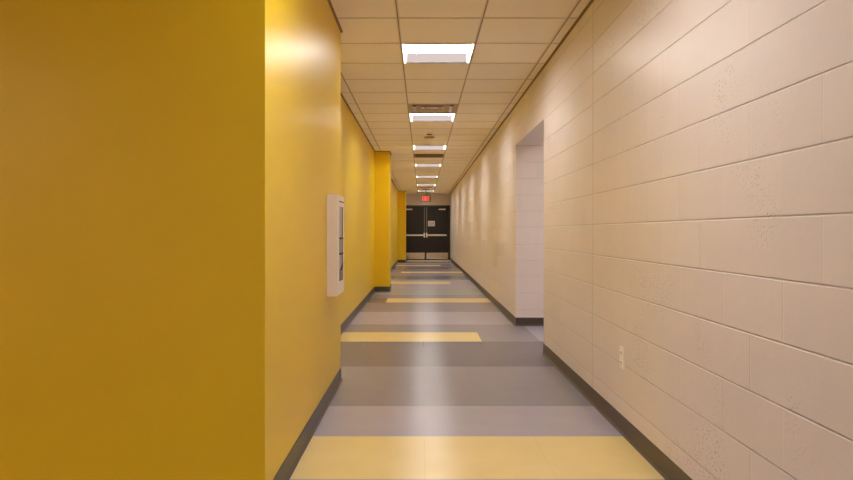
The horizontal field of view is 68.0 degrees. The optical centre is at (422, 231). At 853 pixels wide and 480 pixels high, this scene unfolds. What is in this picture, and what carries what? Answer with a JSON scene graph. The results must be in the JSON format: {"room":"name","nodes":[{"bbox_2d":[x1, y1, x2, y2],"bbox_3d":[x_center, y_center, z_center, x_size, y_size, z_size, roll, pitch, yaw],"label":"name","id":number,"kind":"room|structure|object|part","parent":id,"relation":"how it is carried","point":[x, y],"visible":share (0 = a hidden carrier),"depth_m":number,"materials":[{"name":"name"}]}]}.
{"room":"school corridor","nodes":[
{"label":"school corridor","id":0,"kind":"room"},
{"bbox_2d":[0,0,405,479],"bbox_3d":[-2.916,-0.378,14.168,4.568,3.045,23.264,0,0,0],"label":"wall","id":1,"kind":"structure","parent":0,"point":[169,168],"depth_m":2.54,"materials":[{"name":"yellow paint"}]},
{"bbox_2d":[327,194,343,296],"bbox_3d":[-0.595,0.087,4.352,0.074,0.675,0.385,0,0,0],"label":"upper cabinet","id":2,"kind":"object","parent":1,"relation":"attached to","point":[335,203],"visible":1,"depth_m":4.16,"materials":[{"name":"white metal"}]},
{"bbox_3d":[-0.572,0.087,4.352,0.016,0.671,0.381,0,0,0],"label":"door","id":3,"kind":"part","parent":2,"relation":"part of","materials":[{"name":"white metal"}]},
{"bbox_3d":[-0.564,0.096,4.367,0.002,0.090,0.133,0,0,0],"label":"latch panel","id":4,"kind":"part","parent":2,"relation":"part of","materials":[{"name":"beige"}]},
{"bbox_3d":[-0.564,0.304,4.380,0.004,0.058,0.160,0,0,0],"label":"pane","id":5,"kind":"part","parent":2,"relation":"part of","materials":[{"name":"grey"}]},
{"bbox_2d":[273,260,405,479],"bbox_3d":[-2.908,1.095,14.159,4.585,0.100,23.281,0,0,0],"label":"baseboard","id":6,"kind":"structure","parent":1,"relation":"attached to","point":[290,463],"depth_m":3.73,"materials":[{"name":"rubber"}]},
{"bbox_2d":[327,0,397,189],"bbox_3d":[-2.908,-1.544,14.160,4.584,0.012,23.280,0,0,0],"label":"trim","id":7,"kind":"structure","parent":1,"relation":"attached to","point":[329,1],"depth_m":7.44,"materials":[{"name":"brown metal"}]},
{"bbox_2d":[406,187,449,204],"bbox_3d":[-1.880,-0.378,25.900,6.640,3.045,0.200,0,0,0],"label":"wall","id":8,"kind":"structure","parent":0,"point":[411,199],"depth_m":25.80,"materials":[{"name":"beige paint"}]},
{"bbox_2d":[406,206,424,259],"bbox_3d":[-0.362,0.044,25.822,0.964,2.178,0.107,0,0,0],"label":"door","id":9,"kind":"structure","parent":8,"relation":"in","point":[415,215],"depth_m":25.83,"materials":[{"name":"black paint"}]},
{"bbox_3d":[-0.359,0.978,25.828,0.896,0.265,0.003,0,0,0],"label":"kick plate","id":10,"kind":"part","parent":9,"relation":"part of","materials":[{"name":"metal"}]},
{"bbox_2d":[406,205,449,259],"bbox_3d":[0.122,0.028,25.850,1.995,2.235,0.140,0,0,0],"label":"trim","id":11,"kind":"structure","parent":8,"relation":"attached to","point":[406,205],"depth_m":25.78,"materials":[{"name":"black paint"}]},
{"bbox_2d":[426,206,448,259],"bbox_3d":[0.607,0.044,25.822,0.964,2.178,0.107,0,0,0],"label":"door","id":12,"kind":"structure","parent":8,"relation":"in","point":[437,236],"depth_m":25.83,"materials":[{"name":"black paint"}]},
{"bbox_2d":[428,221,434,225],"bbox_3d":[0.365,-0.345,25.829,0.280,0.220,0.002,0,0,0],"label":"paper notice","id":13,"kind":"object","parent":12,"relation":"attached to","point":[430,223],"visible":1,"depth_m":25.83,"materials":[{"name":"white paper"}]},
{"bbox_3d":[0.604,0.978,25.828,0.896,0.265,0.003,0,0,0],"label":"kick plate","id":14,"kind":"part","parent":12,"relation":"part of","materials":[{"name":"metal"}]},
{"bbox_2d":[330,0,589,193],"bbox_3d":[-1.102,-1.560,11.211,9.230,0.016,29.176,0,0,0],"label":"ceiling","id":15,"kind":"structure","parent":0,"point":[354,30],"depth_m":6.15,"materials":[{"name":"tile"}]},
{"bbox_2d":[421,189,430,201],"bbox_3d":[0.120,-1.315,22.750,0.360,0.460,0.060,0,0,0],"label":"exit sign","id":16,"kind":"object","parent":15,"relation":"hanging from","point":[425,197],"visible":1,"depth_m":22.74,"materials":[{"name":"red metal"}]},
{"bbox_3d":[0.120,-1.205,22.750,0.360,0.240,0.010,0,0,0],"label":"sign panel","id":17,"kind":"part","parent":16,"relation":"part of","materials":[{"name":"red plastic"}]},
{"bbox_2d":[418,190,433,191],"bbox_3d":[0.129,-1.594,23.856,0.612,0.096,0.608,0,0,0],"label":"ceiling light","id":18,"kind":"object","parent":15,"relation":"attached to","point":[418,190],"visible":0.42,"depth_m":23.84,"materials":[{"name":"white plastic"}]},
{"bbox_2d":[417,184,435,185],"bbox_3d":[0.129,-1.594,20.796,0.612,0.096,0.608,0,0,0],"label":"ceiling light","id":19,"kind":"object","parent":15,"relation":"attached to","point":[417,184],"visible":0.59,"depth_m":21.06,"materials":[{"name":"white plastic"}]},
{"bbox_2d":[416,176,437,177],"bbox_3d":[0.129,-1.594,17.736,0.612,0.096,0.608,0,0,0],"label":"ceiling light","id":20,"kind":"object","parent":15,"relation":"attached to","point":[416,176],"visible":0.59,"depth_m":18.00,"materials":[{"name":"white plastic"}]},
{"bbox_2d":[415,164,440,166],"bbox_3d":[0.129,-1.594,14.676,0.612,0.096,0.608,0,0,0],"label":"ceiling light","id":21,"kind":"object","parent":15,"relation":"attached to","point":[416,165],"visible":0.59,"depth_m":14.95,"materials":[{"name":"white plastic"}]},
{"bbox_2d":[416,164,438,165],"bbox_3d":[0.129,-1.595,14.950,0.544,0.077,0.005,0,0,0],"label":"diffuser","id":22,"kind":"object","parent":21,"relation":"attached to","point":[416,164],"depth_m":14.95,"materials":[{"name":"white plastic"}]},
{"bbox_2d":[414,154,443,157],"bbox_3d":[0.129,-1.578,12.840,0.606,0.064,0.606,0,0,0],"label":"ceiling vent","id":23,"kind":"object","parent":15,"relation":"in","point":[415,155],"visible":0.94,"depth_m":12.80,"materials":[{"name":"brown metal"}]},
{"bbox_2d":[413,146,445,149],"bbox_3d":[0.129,-1.594,11.616,0.612,0.096,0.608,0,0,0],"label":"ceiling light","id":24,"kind":"object","parent":15,"relation":"attached to","point":[414,147],"visible":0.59,"depth_m":11.89,"materials":[{"name":"white plastic"}]},
{"bbox_2d":[415,146,443,148],"bbox_3d":[0.129,-1.595,11.889,0.544,0.077,0.005,0,0,0],"label":"diffuser","id":25,"kind":"object","parent":24,"relation":"attached to","point":[416,147],"depth_m":11.89,"materials":[{"name":"white plastic"}]},
{"bbox_2d":[424,133,434,138],"bbox_3d":[0.105,-1.512,9.900,0.170,0.073,0.170,0,0,0],"label":"smoke detector","id":26,"kind":"object","parent":15,"relation":"attached to","point":[429,135],"visible":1,"depth_m":9.87,"materials":[{"name":"white plastic"}]},
{"bbox_2d":[409,107,454,121],"bbox_3d":[0.129,-1.594,8.556,0.612,0.096,0.608,0,0,0],"label":"ceiling light","id":27,"kind":"object","parent":15,"relation":"attached to","point":[413,117],"visible":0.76,"depth_m":8.83,"materials":[{"name":"white"}]},
{"bbox_2d":[412,115,450,120],"bbox_3d":[0.129,-1.595,8.829,0.544,0.077,0.005,0,0,0],"label":"diffuser","id":28,"kind":"object","parent":27,"relation":"attached to","point":[414,117],"depth_m":8.83,"materials":[{"name":"white plastic"}]},
{"bbox_2d":[411,114,451,114],"bbox_3d":[0.129,-1.638,8.556,0.570,0.008,0.562,0,0,0],"label":"diffuser","id":29,"kind":"object","parent":27,"relation":"attached to","point":[411,114],"depth_m":8.79,"materials":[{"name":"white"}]},
{"bbox_2d":[408,104,457,113],"bbox_3d":[0.129,-1.595,7.944,0.606,0.099,0.606,0,0,0],"label":"ceiling vent","id":30,"kind":"object","parent":15,"relation":"in","point":[425,110],"visible":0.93,"depth_m":8.03,"materials":[{"name":"brown"}]},
{"bbox_2d":[401,44,474,63],"bbox_3d":[0.129,-1.594,5.496,0.612,0.096,0.608,0,0,0],"label":"ceiling light","id":31,"kind":"object","parent":15,"relation":"attached to","point":[412,53],"visible":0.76,"depth_m":5.77,"materials":[{"name":"white"}]},
{"bbox_3d":[0.129,-1.552,5.774,0.552,0.009,0.016,0,0,0],"label":"hinge rail","id":32,"kind":"part","parent":31,"relation":"part of","materials":[{"name":"grey metal"}]},
{"bbox_2d":[407,53,465,60],"bbox_3d":[0.129,-1.595,5.769,0.544,0.077,0.005,0,0,0],"label":"diffuser","id":33,"kind":"object","parent":31,"relation":"attached to","point":[410,56],"depth_m":5.77,"materials":[{"name":"white plastic"}]},
{"bbox_2d":[405,45,469,52],"bbox_3d":[0.129,-1.638,5.496,0.570,0.008,0.562,0,0,0],"label":"diffuser","id":34,"kind":"object","parent":31,"relation":"attached to","point":[408,48],"depth_m":5.63,"materials":[{"name":"white plastic"}]},
{"bbox_3d":[0.129,-1.552,5.218,0.552,0.009,0.016,0,0,0],"label":"hinge rail","id":35,"kind":"part","parent":31,"relation":"part of","materials":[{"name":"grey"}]},
{"bbox_2d":[337,0,581,193],"bbox_3d":[0.586,-1.548,10.718,8.276,0.006,29.839,0,0,10],"label":"grid","id":36,"kind":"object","parent":15,"relation":"attached to","point":[397,17],"depth_m":6.60,"materials":[{"name":"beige metal"}]},
{"bbox_2d":[290,260,664,479],"bbox_3d":[0.316,1.145,11.199,7.962,0.001,30.012,0,0,0],"label":"floor","id":37,"kind":"structure","parent":0,"point":[438,383],"depth_m":4.20,"materials":[{"name":"grey tile"}]},
{"bbox_2d":[540,143,543,317],"bbox_3d":[2.820,-0.378,7.820,2.760,3.045,0.200,0,0,0],"label":"wall","id":38,"kind":"structure","parent":0,"point":[542,144],"depth_m":7.72,"materials":[{"name":"white paint"}]},
{"bbox_2d":[450,0,852,479],"bbox_3d":[1.290,-0.378,11.200,0.300,3.045,29.200,0,0,0],"label":"wall","id":39,"kind":"structure","parent":0,"point":[698,154],"depth_m":2.64,"materials":[{"name":"white brick"}]},
{"bbox_2d":[450,258,543,325],"bbox_3d":[2.557,1.095,16.752,2.867,0.100,18.097,0,0,0],"label":"baseboard","id":40,"kind":"structure","parent":39,"relation":"attached to","point":[515,321],"depth_m":8.62,"materials":[{"name":"rubber"}]},
{"bbox_2d":[450,0,593,193],"bbox_3d":[1.132,-1.544,11.200,0.016,0.012,29.200,0,0,0],"label":"trim","id":41,"kind":"structure","parent":39,"relation":"attached to","point":[591,1],"depth_m":5.87,"materials":[{"name":"brown metal"}]},
{"bbox_2d":[542,343,691,479],"bbox_3d":[2.557,1.095,1.281,2.867,0.100,9.362,0,0,0],"label":"baseboard","id":42,"kind":"structure","parent":39,"relation":"attached to","point":[659,461],"depth_m":3.58,"materials":[{"name":"rubber"}]},
{"bbox_2d":[620,346,624,369],"bbox_3d":[1.135,0.716,3.598,0.010,0.124,0.076,0,0,0],"label":"power outlet","id":43,"kind":"object","parent":39,"relation":"attached to","point":[622,349],"visible":1,"depth_m":3.58,"materials":[{"name":"white plastic"}]}
]}

